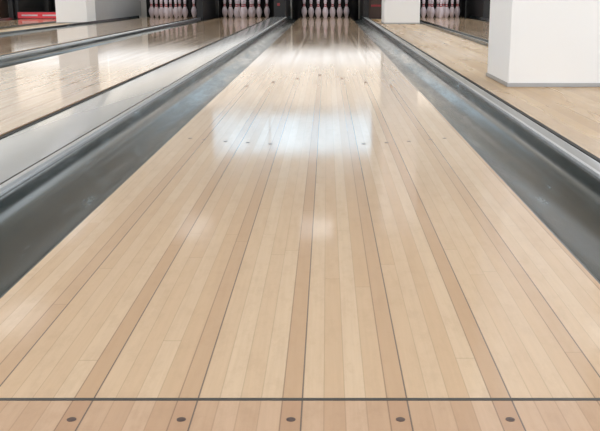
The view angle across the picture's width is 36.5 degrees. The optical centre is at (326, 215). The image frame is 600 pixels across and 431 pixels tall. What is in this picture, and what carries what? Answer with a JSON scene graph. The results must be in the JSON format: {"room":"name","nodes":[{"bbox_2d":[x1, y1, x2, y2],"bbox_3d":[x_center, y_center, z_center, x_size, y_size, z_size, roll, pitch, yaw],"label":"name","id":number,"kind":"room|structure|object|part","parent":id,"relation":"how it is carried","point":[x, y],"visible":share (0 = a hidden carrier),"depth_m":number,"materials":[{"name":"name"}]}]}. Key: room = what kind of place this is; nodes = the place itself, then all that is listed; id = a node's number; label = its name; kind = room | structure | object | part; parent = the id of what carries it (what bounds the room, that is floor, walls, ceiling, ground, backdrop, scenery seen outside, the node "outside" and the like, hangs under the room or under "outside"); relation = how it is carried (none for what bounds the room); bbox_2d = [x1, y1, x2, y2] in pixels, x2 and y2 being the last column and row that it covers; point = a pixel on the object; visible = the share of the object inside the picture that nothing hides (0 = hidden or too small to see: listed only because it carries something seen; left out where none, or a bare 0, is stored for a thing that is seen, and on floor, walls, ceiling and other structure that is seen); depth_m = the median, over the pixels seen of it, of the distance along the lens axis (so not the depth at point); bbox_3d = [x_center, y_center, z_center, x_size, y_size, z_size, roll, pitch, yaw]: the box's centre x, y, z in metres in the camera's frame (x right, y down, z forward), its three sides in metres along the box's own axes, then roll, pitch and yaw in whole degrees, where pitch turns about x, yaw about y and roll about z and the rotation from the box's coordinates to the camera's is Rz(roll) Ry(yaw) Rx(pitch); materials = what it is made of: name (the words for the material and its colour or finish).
{"room":"sports facility","nodes":[
{"label":"sports facility","id":0,"kind":"room"},
{"bbox_2d":[139,0,291,17],"bbox_3d":[-1.535,-6.366,20.881,15.000,3.740,0.200,0,14,0],"label":"wall","id":1,"kind":"structure","parent":0,"point":[143,2],"depth_m":21.16,"materials":[{"name":"paint"}]},
{"bbox_3d":[-1.535,-1.559,9.292,15.000,0.080,24.600,0,14,0],"label":"floor","id":2,"kind":"structure","parent":0,"visible":0},
{"bbox_2d":[0,18,18,20],"bbox_3d":[-6.186,-1.994,10.530,0.233,0.165,19.188,0,14,0],"label":"gutter","id":3,"kind":"object","parent":2,"relation":"on","point":[1,19],"visible":0.02,"depth_m":17.90,"materials":[{"name":"grey metal"}]},
{"bbox_2d":[0,19,55,26],"bbox_3d":[-5.535,-1.986,10.529,1.066,0.121,19.193,0,14,0],"label":"lane","id":4,"kind":"object","parent":2,"relation":"on","point":[20,21],"visible":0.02,"depth_m":16.70,"materials":[{"name":"brown wood"}]},
{"bbox_2d":[15,0,55,18],"bbox_3d":[-5.545,-4.280,18.324,1.460,0.615,0.080,0,14,0],"label":"bar","id":5,"kind":"object","parent":4,"relation":"on","point":[19,15],"visible":0.7,"depth_m":18.34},
{"bbox_2d":[0,21,55,28],"bbox_3d":[-4.883,-1.994,10.530,0.233,0.165,19.188,0,14,0],"label":"gutter","id":6,"kind":"object","parent":2,"relation":"on","point":[22,25],"visible":0.02,"depth_m":14.44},
{"bbox_2d":[8,0,48,17],"bbox_3d":[-6.340,-4.507,19.535,0.090,0.750,2.700,0,14,0],"label":"wall","id":7,"kind":"structure","parent":2,"relation":"on","point":[24,5],"depth_m":19.19,"materials":[{"name":"black"}]},
{"bbox_2d":[48,0,55,11],"bbox_3d":[-5.535,-4.787,20.444,1.450,0.800,0.060,0,14,0],"label":"curtain","id":8,"kind":"object","parent":7,"relation":"hanging from","point":[51,3],"visible":0.05,"depth_m":20.47,"materials":[{"name":"black fabric"}]},
{"bbox_2d":[0,23,72,31],"bbox_3d":[-4.436,-1.780,9.707,0.658,0.130,17.488,0,14,0],"label":"wooden walkway","id":9,"kind":"object","parent":2,"relation":"on","point":[49,24],"visible":0.2,"depth_m":13.84,"materials":[{"name":"brown wood"}]},
{"bbox_2d":[55,0,95,22],"bbox_3d":[-4.388,-5.125,15.522,0.547,3.599,0.612,0,14,0],"label":"column","id":10,"kind":"structure","parent":9,"relation":"on","point":[67,11],"depth_m":15.62,"materials":[{"name":"white paint"}]},
{"bbox_2d":[95,0,140,20],"bbox_3d":[-4.460,-4.368,18.694,0.390,0.619,4.400,0,14,0],"label":"wall","id":11,"kind":"structure","parent":9,"relation":"on","point":[104,9],"depth_m":18.44,"materials":[{"name":"white paint"}]},
{"bbox_2d":[0,16,138,36],"bbox_3d":[-3.986,-1.994,10.530,0.233,0.165,19.188,0,14,0],"label":"gutter","id":12,"kind":"object","parent":2,"relation":"on","point":[42,29],"visible":0.2,"depth_m":13.95,"materials":[{"name":"grey metal"}]},
{"bbox_2d":[0,18,193,55],"bbox_3d":[-2.692,-1.987,10.532,0.215,0.150,19.188,0,14,0],"label":"gutter","id":13,"kind":"object","parent":2,"relation":"on","point":[191,18],"visible":0.03,"depth_m":10.21,"materials":[{"name":"grey metal"}]},
{"bbox_2d":[0,17,196,54],"bbox_3d":[-3.335,-1.986,10.529,1.066,0.121,19.193,0,14,0],"label":"lane","id":14,"kind":"object","parent":2,"relation":"on","point":[9,44],"visible":0.5,"depth_m":11.82,"materials":[{"name":"brown wood"}]},
{"bbox_2d":[149,0,153,16],"bbox_3d":[-3.792,-4.486,19.676,0.121,0.381,0.121,0,14,0],"label":"pin","id":15,"kind":"object","parent":14,"relation":"on","point":[151,9],"visible":0.93,"depth_m":19.64,"materials":[{"name":"white plastic"}]},
{"bbox_2d":[154,0,158,16],"bbox_3d":[-3.640,-4.423,19.419,0.121,0.381,0.121,0,14,0],"label":"pin","id":16,"kind":"object","parent":14,"relation":"on","point":[156,9],"visible":0.98,"depth_m":19.39,"materials":[{"name":"white plastic"}]},
{"bbox_2d":[159,0,163,17],"bbox_3d":[-3.487,-4.360,19.163,0.121,0.381,0.121,0,14,0],"label":"pin","id":17,"kind":"object","parent":14,"relation":"on","point":[161,9],"visible":0.97,"depth_m":19.13,"materials":[{"name":"white plastic"}]},
{"bbox_2d":[164,0,169,17],"bbox_3d":[-3.335,-4.297,18.907,0.121,0.381,0.121,0,14,0],"label":"pin","id":18,"kind":"object","parent":14,"relation":"on","point":[166,9],"visible":0.98,"depth_m":18.87,"materials":[{"name":"white plastic"}]},
{"bbox_2d":[169,0,172,16],"bbox_3d":[-3.335,-4.423,19.419,0.121,0.381,0.121,0,14,0],"label":"pin","id":19,"kind":"object","parent":14,"relation":"on","point":[170,1],"visible":0.83,"depth_m":19.39,"materials":[{"name":"white plastic"}]},
{"bbox_2d":[173,0,178,17],"bbox_3d":[-3.183,-4.360,19.163,0.121,0.381,0.121,0,14,0],"label":"pin","id":20,"kind":"object","parent":14,"relation":"on","point":[175,10],"visible":1,"depth_m":19.13,"materials":[{"name":"white plastic"}]},
{"bbox_2d":[178,0,182,16],"bbox_3d":[-3.183,-4.486,19.676,0.121,0.381,0.121,0,14,0],"label":"pin","id":21,"kind":"object","parent":14,"relation":"on","point":[179,1],"visible":0.88,"depth_m":19.64,"materials":[{"name":"white plastic"}]},
{"bbox_2d":[182,0,187,16],"bbox_3d":[-3.030,-4.423,19.419,0.121,0.381,0.121,0,14,0],"label":"pin","id":22,"kind":"object","parent":14,"relation":"on","point":[185,10],"visible":1,"depth_m":19.39,"materials":[{"name":"white plastic"}]},
{"bbox_2d":[191,0,196,16],"bbox_3d":[-2.878,-4.486,19.676,0.121,0.381,0.121,0,14,0],"label":"pin","id":23,"kind":"object","parent":14,"relation":"on","point":[193,10],"visible":0.96,"depth_m":19.64,"materials":[{"name":"white plastic"}]},
{"bbox_2d":[0,18,199,58],"bbox_3d":[-2.550,-1.792,9.704,0.049,0.165,17.488,0,14,0],"label":"divider","id":24,"kind":"object","parent":2,"relation":"on","point":[97,38],"visible":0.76,"depth_m":9.30,"materials":[{"name":"grey metal"}]},
{"bbox_2d":[0,18,201,67],"bbox_3d":[-2.406,-1.987,10.532,0.233,0.150,19.188,0,14,0],"label":"gutter","id":25,"kind":"object","parent":2,"relation":"on","point":[20,59],"visible":0.17,"depth_m":9.22,"materials":[{"name":"grey metal"}]},
{"bbox_2d":[4,23,256,134],"bbox_3d":[-1.163,-1.980,10.534,0.115,0.135,19.188,0,14,0],"label":"gutter","id":26,"kind":"object","parent":2,"relation":"on","point":[256,23],"visible":0.02,"depth_m":4.76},
{"bbox_2d":[0,17,269,135],"bbox_3d":[-1.755,-1.986,10.529,1.066,0.121,19.193,0,14,0],"label":"lane","id":27,"kind":"object","parent":2,"relation":"on","point":[31,91],"visible":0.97,"depth_m":6.29,"materials":[{"name":"brown wood"}]},
{"bbox_2d":[222,0,227,16],"bbox_3d":[-2.212,-4.486,19.676,0.121,0.381,0.121,0,14,0],"label":"pin","id":28,"kind":"object","parent":27,"relation":"on","point":[224,9],"visible":0.95,"depth_m":19.64,"materials":[{"name":"white plastic"}]},
{"bbox_2d":[228,0,232,16],"bbox_3d":[-2.060,-4.423,19.419,0.121,0.381,0.121,0,14,0],"label":"pin","id":29,"kind":"object","parent":27,"relation":"on","point":[230,9],"visible":1,"depth_m":19.39,"materials":[{"name":"white plastic"}]},
{"bbox_2d":[234,0,238,17],"bbox_3d":[-1.907,-4.360,19.163,0.121,0.381,0.121,0,14,0],"label":"pin","id":30,"kind":"object","parent":27,"relation":"on","point":[236,9],"visible":1,"depth_m":19.13,"materials":[{"name":"white plastic"}]},
{"bbox_2d":[240,0,245,17],"bbox_3d":[-1.755,-4.297,18.907,0.121,0.381,0.121,0,14,0],"label":"pin","id":31,"kind":"object","parent":27,"relation":"on","point":[242,9],"visible":0.98,"depth_m":18.88,"materials":[{"name":"white plastic"}]},
{"bbox_2d":[244,0,247,16],"bbox_3d":[-1.755,-4.423,19.419,0.121,0.381,0.121,0,14,0],"label":"pin","id":32,"kind":"object","parent":27,"relation":"on","point":[246,10],"visible":0.56,"depth_m":19.39,"materials":[{"name":"white plastic"}]},
{"bbox_2d":[248,0,253,17],"bbox_3d":[-1.603,-4.360,19.163,0.121,0.381,0.121,0,14,0],"label":"pin","id":33,"kind":"object","parent":27,"relation":"on","point":[250,10],"visible":1,"depth_m":19.13,"materials":[{"name":"white plastic"}]},
{"bbox_2d":[252,0,255,16],"bbox_3d":[-1.603,-4.486,19.676,0.121,0.381,0.121,0,14,0],"label":"pin","id":34,"kind":"object","parent":27,"relation":"on","point":[252,0],"visible":0.59,"depth_m":19.64,"materials":[{"name":"white plastic"}]},
{"bbox_2d":[256,0,261,16],"bbox_3d":[-1.450,-4.423,19.419,0.121,0.381,0.121,0,14,0],"label":"pin","id":35,"kind":"object","parent":27,"relation":"on","point":[259,10],"visible":1,"depth_m":19.39,"materials":[{"name":"white plastic"}]},
{"bbox_2d":[264,0,269,16],"bbox_3d":[-1.298,-4.486,19.676,0.121,0.381,0.121,0,14,0],"label":"pin","id":36,"kind":"object","parent":27,"relation":"on","point":[266,10],"visible":0.94,"depth_m":19.64,"materials":[{"name":"white plastic"}]},
{"bbox_2d":[0,17,286,195],"bbox_3d":[-0.953,-1.800,9.702,0.293,0.182,17.488,0,14,0],"label":"divider","id":37,"kind":"object","parent":2,"relation":"on","point":[27,150],"visible":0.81,"depth_m":3.60,"materials":[{"name":"metal"}]},
{"bbox_3d":[-1.091,-1.866,9.686,0.016,0.047,17.488,0,14,0],"label":"edge trim","id":38,"kind":"part","parent":37,"relation":"part of","materials":[{"name":"metal"}]},
{"bbox_2d":[0,16,296,297],"bbox_3d":[-0.686,-1.994,10.530,0.233,0.165,19.188,0,14,0],"label":"gutter","id":39,"kind":"object","parent":2,"relation":"on","point":[37,214],"visible":0.61,"depth_m":2.89,"materials":[{"name":"grey metal"}]},
{"bbox_2d":[196,0,218,20],"bbox_3d":[-2.550,-4.507,19.535,0.130,0.750,2.700,0,14,0],"label":"wall","id":40,"kind":"structure","parent":2,"relation":"on","point":[206,9],"depth_m":18.92,"materials":[{"name":"black paint"}]},
{"bbox_2d":[146,0,196,16],"bbox_3d":[-3.335,-4.787,20.444,1.450,0.800,0.060,0,14,0],"label":"curtain","id":41,"kind":"object","parent":40,"relation":"hanging from","point":[189,4],"visible":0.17,"depth_m":20.47,"materials":[{"name":"black fabric"}]},
{"bbox_2d":[274,0,290,16],"bbox_3d":[-0.950,-4.506,19.532,0.230,0.750,2.706,0,14,0],"label":"wall","id":42,"kind":"structure","parent":2,"relation":"on","point":[282,8],"depth_m":18.26,"materials":[{"name":"black plastic"}]},
{"bbox_2d":[219,0,273,17],"bbox_3d":[-1.755,-4.787,20.444,1.360,0.800,0.060,0,14,0],"label":"curtain","id":43,"kind":"object","parent":42,"relation":"hanging from","point":[262,2],"visible":0.26,"depth_m":20.48,"materials":[{"name":"black fabric"}]},
{"bbox_2d":[0,17,599,397],"bbox_3d":[-0.035,-1.986,10.529,1.066,0.121,19.193,0,14,0],"label":"lane","id":44,"kind":"object","parent":2,"relation":"on","point":[318,228],"visible":1,"depth_m":1.75,"materials":[{"name":"brown wood"}]},
{"bbox_2d":[301,0,306,16],"bbox_3d":[-0.492,-4.486,19.676,0.121,0.381,0.121,0,14,0],"label":"pin","id":45,"kind":"object","parent":44,"relation":"on","point":[304,10],"visible":0.95,"depth_m":19.64,"materials":[{"name":"white plastic"}]},
{"bbox_2d":[308,0,313,16],"bbox_3d":[-0.340,-4.423,19.419,0.121,0.381,0.121,0,14,0],"label":"pin","id":46,"kind":"object","parent":44,"relation":"on","point":[311,10],"visible":1,"depth_m":19.39,"materials":[{"name":"white plastic"}]},
{"bbox_2d":[315,0,320,17],"bbox_3d":[-0.187,-4.360,19.163,0.121,0.381,0.121,0,14,0],"label":"pin","id":47,"kind":"object","parent":44,"relation":"on","point":[318,10],"visible":1,"depth_m":19.13,"materials":[{"name":"white plastic"}]},
{"bbox_2d":[322,0,327,17],"bbox_3d":[-0.035,-4.297,18.907,0.121,0.381,0.121,0,14,0],"label":"pin","id":48,"kind":"object","parent":44,"relation":"on","point":[325,10],"visible":0.95,"depth_m":18.88,"materials":[{"name":"white plastic"}]},
{"bbox_2d":[330,0,334,17],"bbox_3d":[0.117,-4.360,19.163,0.121,0.381,0.121,0,14,0],"label":"pin","id":49,"kind":"object","parent":44,"relation":"on","point":[332,9],"visible":1,"depth_m":19.13,"materials":[{"name":"white plastic"}]},
{"bbox_2d":[337,0,341,16],"bbox_3d":[0.270,-4.423,19.419,0.121,0.381,0.121,0,14,0],"label":"pin","id":50,"kind":"object","parent":44,"relation":"on","point":[339,9],"visible":1,"depth_m":19.39,"materials":[{"name":"white plastic"}]},
{"bbox_2d":[344,0,348,16],"bbox_3d":[0.422,-4.486,19.676,0.121,0.381,0.121,0,14,0],"label":"pin","id":51,"kind":"object","parent":44,"relation":"on","point":[346,9],"visible":0.98,"depth_m":19.65,"materials":[{"name":"white plastic"}]},
{"bbox_2d":[0,398,599,430],"bbox_3d":[-0.470,0.679,-0.349,7.270,0.121,3.207,0,14,0],"label":"bowling approach","id":52,"kind":"object","parent":2,"relation":"on","point":[16,414],"visible":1,"depth_m":1.15,"materials":[{"name":"brown wood"}]},
{"bbox_2d":[359,0,368,17],"bbox_3d":[0.787,-4.507,19.535,0.095,0.750,2.700,0,14,0],"label":"wall","id":53,"kind":"structure","parent":2,"relation":"on","point":[363,4],"depth_m":18.27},
{"bbox_2d":[292,0,358,19],"bbox_3d":[-0.035,-4.787,20.444,1.500,0.800,0.060,0,14,0],"label":"pinsetter","id":54,"kind":"object","parent":53,"relation":"hanging from","point":[353,5],"visible":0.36,"depth_m":20.48,"materials":[{"name":"plastic"}]},
{"bbox_2d":[369,0,381,18],"bbox_3d":[1.205,-4.295,18.397,0.720,0.620,0.210,0,14,0],"label":"wall panel","id":55,"kind":"object","parent":53,"relation":"attached to","point":[375,6],"visible":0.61,"depth_m":18.34,"materials":[{"name":"brown wood"}]},
{"bbox_2d":[420,17,488,39],"bbox_3d":[2.365,-1.986,10.529,1.066,0.121,19.193,0,14,0],"label":"lane","id":56,"kind":"object","parent":2,"relation":"on","point":[477,28],"visible":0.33,"depth_m":15.14,"materials":[{"name":"brown wood"}]},
{"bbox_2d":[421,0,425,16],"bbox_3d":[2.060,-4.423,19.419,0.121,0.381,0.121,0,14,0],"label":"pin","id":57,"kind":"object","parent":56,"relation":"on","point":[423,9],"visible":1,"depth_m":19.39,"materials":[{"name":"white plastic"}]},
{"bbox_2d":[426,0,430,16],"bbox_3d":[2.213,-4.486,19.676,0.121,0.381,0.121,0,14,0],"label":"pin","id":58,"kind":"object","parent":56,"relation":"on","point":[429,1],"visible":0.71,"depth_m":19.64,"materials":[{"name":"white plastic"}]},
{"bbox_2d":[429,0,434,17],"bbox_3d":[2.213,-4.360,19.163,0.121,0.381,0.121,0,14,0],"label":"pin","id":59,"kind":"object","parent":56,"relation":"on","point":[432,10],"visible":1,"depth_m":19.13,"materials":[{"name":"white plastic"}]},
{"bbox_2d":[435,0,439,16],"bbox_3d":[2.365,-4.423,19.419,0.121,0.381,0.121,0,14,0],"label":"pin","id":60,"kind":"object","parent":56,"relation":"on","point":[437,7],"visible":0.8,"depth_m":19.39,"materials":[{"name":"white plastic"}]},
{"bbox_2d":[438,0,443,17],"bbox_3d":[2.365,-4.297,18.907,0.121,0.381,0.121,0,14,0],"label":"pin","id":61,"kind":"object","parent":56,"relation":"on","point":[440,10],"visible":0.96,"depth_m":18.87,"materials":[{"name":"white plastic"}]},
{"bbox_2d":[444,0,448,17],"bbox_3d":[2.517,-4.360,19.163,0.121,0.381,0.121,0,14,0],"label":"pin","id":62,"kind":"object","parent":56,"relation":"on","point":[446,9],"visible":0.97,"depth_m":19.13,"materials":[{"name":"white plastic"}]},
{"bbox_2d":[449,0,454,16],"bbox_3d":[2.670,-4.423,19.419,0.121,0.381,0.121,0,14,0],"label":"pin","id":63,"kind":"object","parent":56,"relation":"on","point":[452,10],"visible":1,"depth_m":19.39,"materials":[{"name":"white plastic"}]},
{"bbox_2d":[455,0,459,16],"bbox_3d":[2.822,-4.486,19.676,0.121,0.381,0.121,0,14,0],"label":"pin","id":64,"kind":"object","parent":56,"relation":"on","point":[457,9],"visible":0.92,"depth_m":19.64,"materials":[{"name":"white plastic"}]},
{"bbox_2d":[420,20,488,45],"bbox_3d":[1.714,-1.994,10.530,0.233,0.165,19.188,0,14,0],"label":"gutter","id":65,"kind":"object","parent":2,"relation":"on","point":[480,40],"visible":0.22,"depth_m":11.80,"materials":[{"name":"grey metal"}]},
{"bbox_2d":[350,16,599,283],"bbox_3d":[0.617,-1.994,10.530,0.233,0.165,19.188,0,14,0],"label":"gutter","id":66,"kind":"object","parent":2,"relation":"on","point":[563,195],"visible":0.7,"depth_m":3.12,"materials":[{"name":"grey metal"}]},
{"bbox_2d":[465,0,489,18],"bbox_3d":[3.200,-4.507,19.535,0.130,0.750,2.700,0,14,0],"label":"wall","id":67,"kind":"structure","parent":2,"relation":"on","point":[479,8],"depth_m":18.96,"materials":[{"name":"black paint"}]},
{"bbox_2d":[420,0,465,17],"bbox_3d":[2.365,-4.787,20.444,1.500,0.800,0.060,0,14,0],"label":"curtain","id":68,"kind":"object","parent":67,"relation":"attached to","point":[461,2],"visible":0.15,"depth_m":20.46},
{"bbox_2d":[469,16,489,21],"bbox_3d":[3.017,-1.994,10.530,0.233,0.165,19.188,0,14,0],"label":"gutter","id":69,"kind":"object","parent":2,"relation":"on","point":[471,17],"visible":0.14,"depth_m":18.52,"materials":[{"name":"grey metal"}]},
{"bbox_2d":[364,17,599,178],"bbox_3d":[0.775,-1.796,9.703,0.078,0.174,17.488,0,14,0],"label":"divider","id":70,"kind":"object","parent":2,"relation":"on","point":[582,157],"visible":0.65,"depth_m":3.59,"materials":[{"name":"metal"}]},
{"bbox_2d":[371,19,599,157],"bbox_3d":[1.206,-1.780,9.707,0.776,0.130,17.488,0,14,0],"label":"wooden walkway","id":71,"kind":"object","parent":2,"relation":"on","point":[573,113],"visible":0.44,"depth_m":4.89,"materials":[{"name":"brown wood"}]},
{"bbox_2d":[381,0,419,23],"bbox_3d":[1.265,-5.078,15.328,0.612,3.599,0.812,0,14,0],"label":"column","id":72,"kind":"structure","parent":71,"relation":"on","point":[393,11],"depth_m":15.32,"materials":[{"name":"white paint"}]},
{"bbox_3d":[1.265,-3.340,15.754,0.612,0.021,0.812,0,14,0],"label":"skirting","id":73,"kind":"part","parent":72,"relation":"part of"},
{"bbox_2d":[486,0,599,86],"bbox_3d":[1.304,-2.556,5.037,0.579,3.599,0.702,0,14,0],"label":"column","id":74,"kind":"structure","parent":71,"relation":"on","point":[533,43],"depth_m":5.09,"materials":[{"name":"white paint"}]},
{"bbox_3d":[1.304,-0.818,5.463,0.579,0.021,0.702,0,14,0],"label":"skirting","id":75,"kind":"part","parent":74,"relation":"part of","materials":[{"name":"white paint"}]},
{"bbox_3d":[-7.458,-2.137,11.164,2.155,0.130,20.488,0,14,0],"label":"wooden walkway","id":76,"kind":"object","parent":2,"relation":"on","visible":0},
{"bbox_2d":[0,0,8,17],"bbox_3d":[-6.960,-4.385,18.175,0.950,0.900,0.600,0,14,0],"label":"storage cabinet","id":77,"kind":"object","parent":76,"relation":"on","point":[4,13],"visible":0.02,"depth_m":18.30,"materials":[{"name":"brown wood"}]}
]}

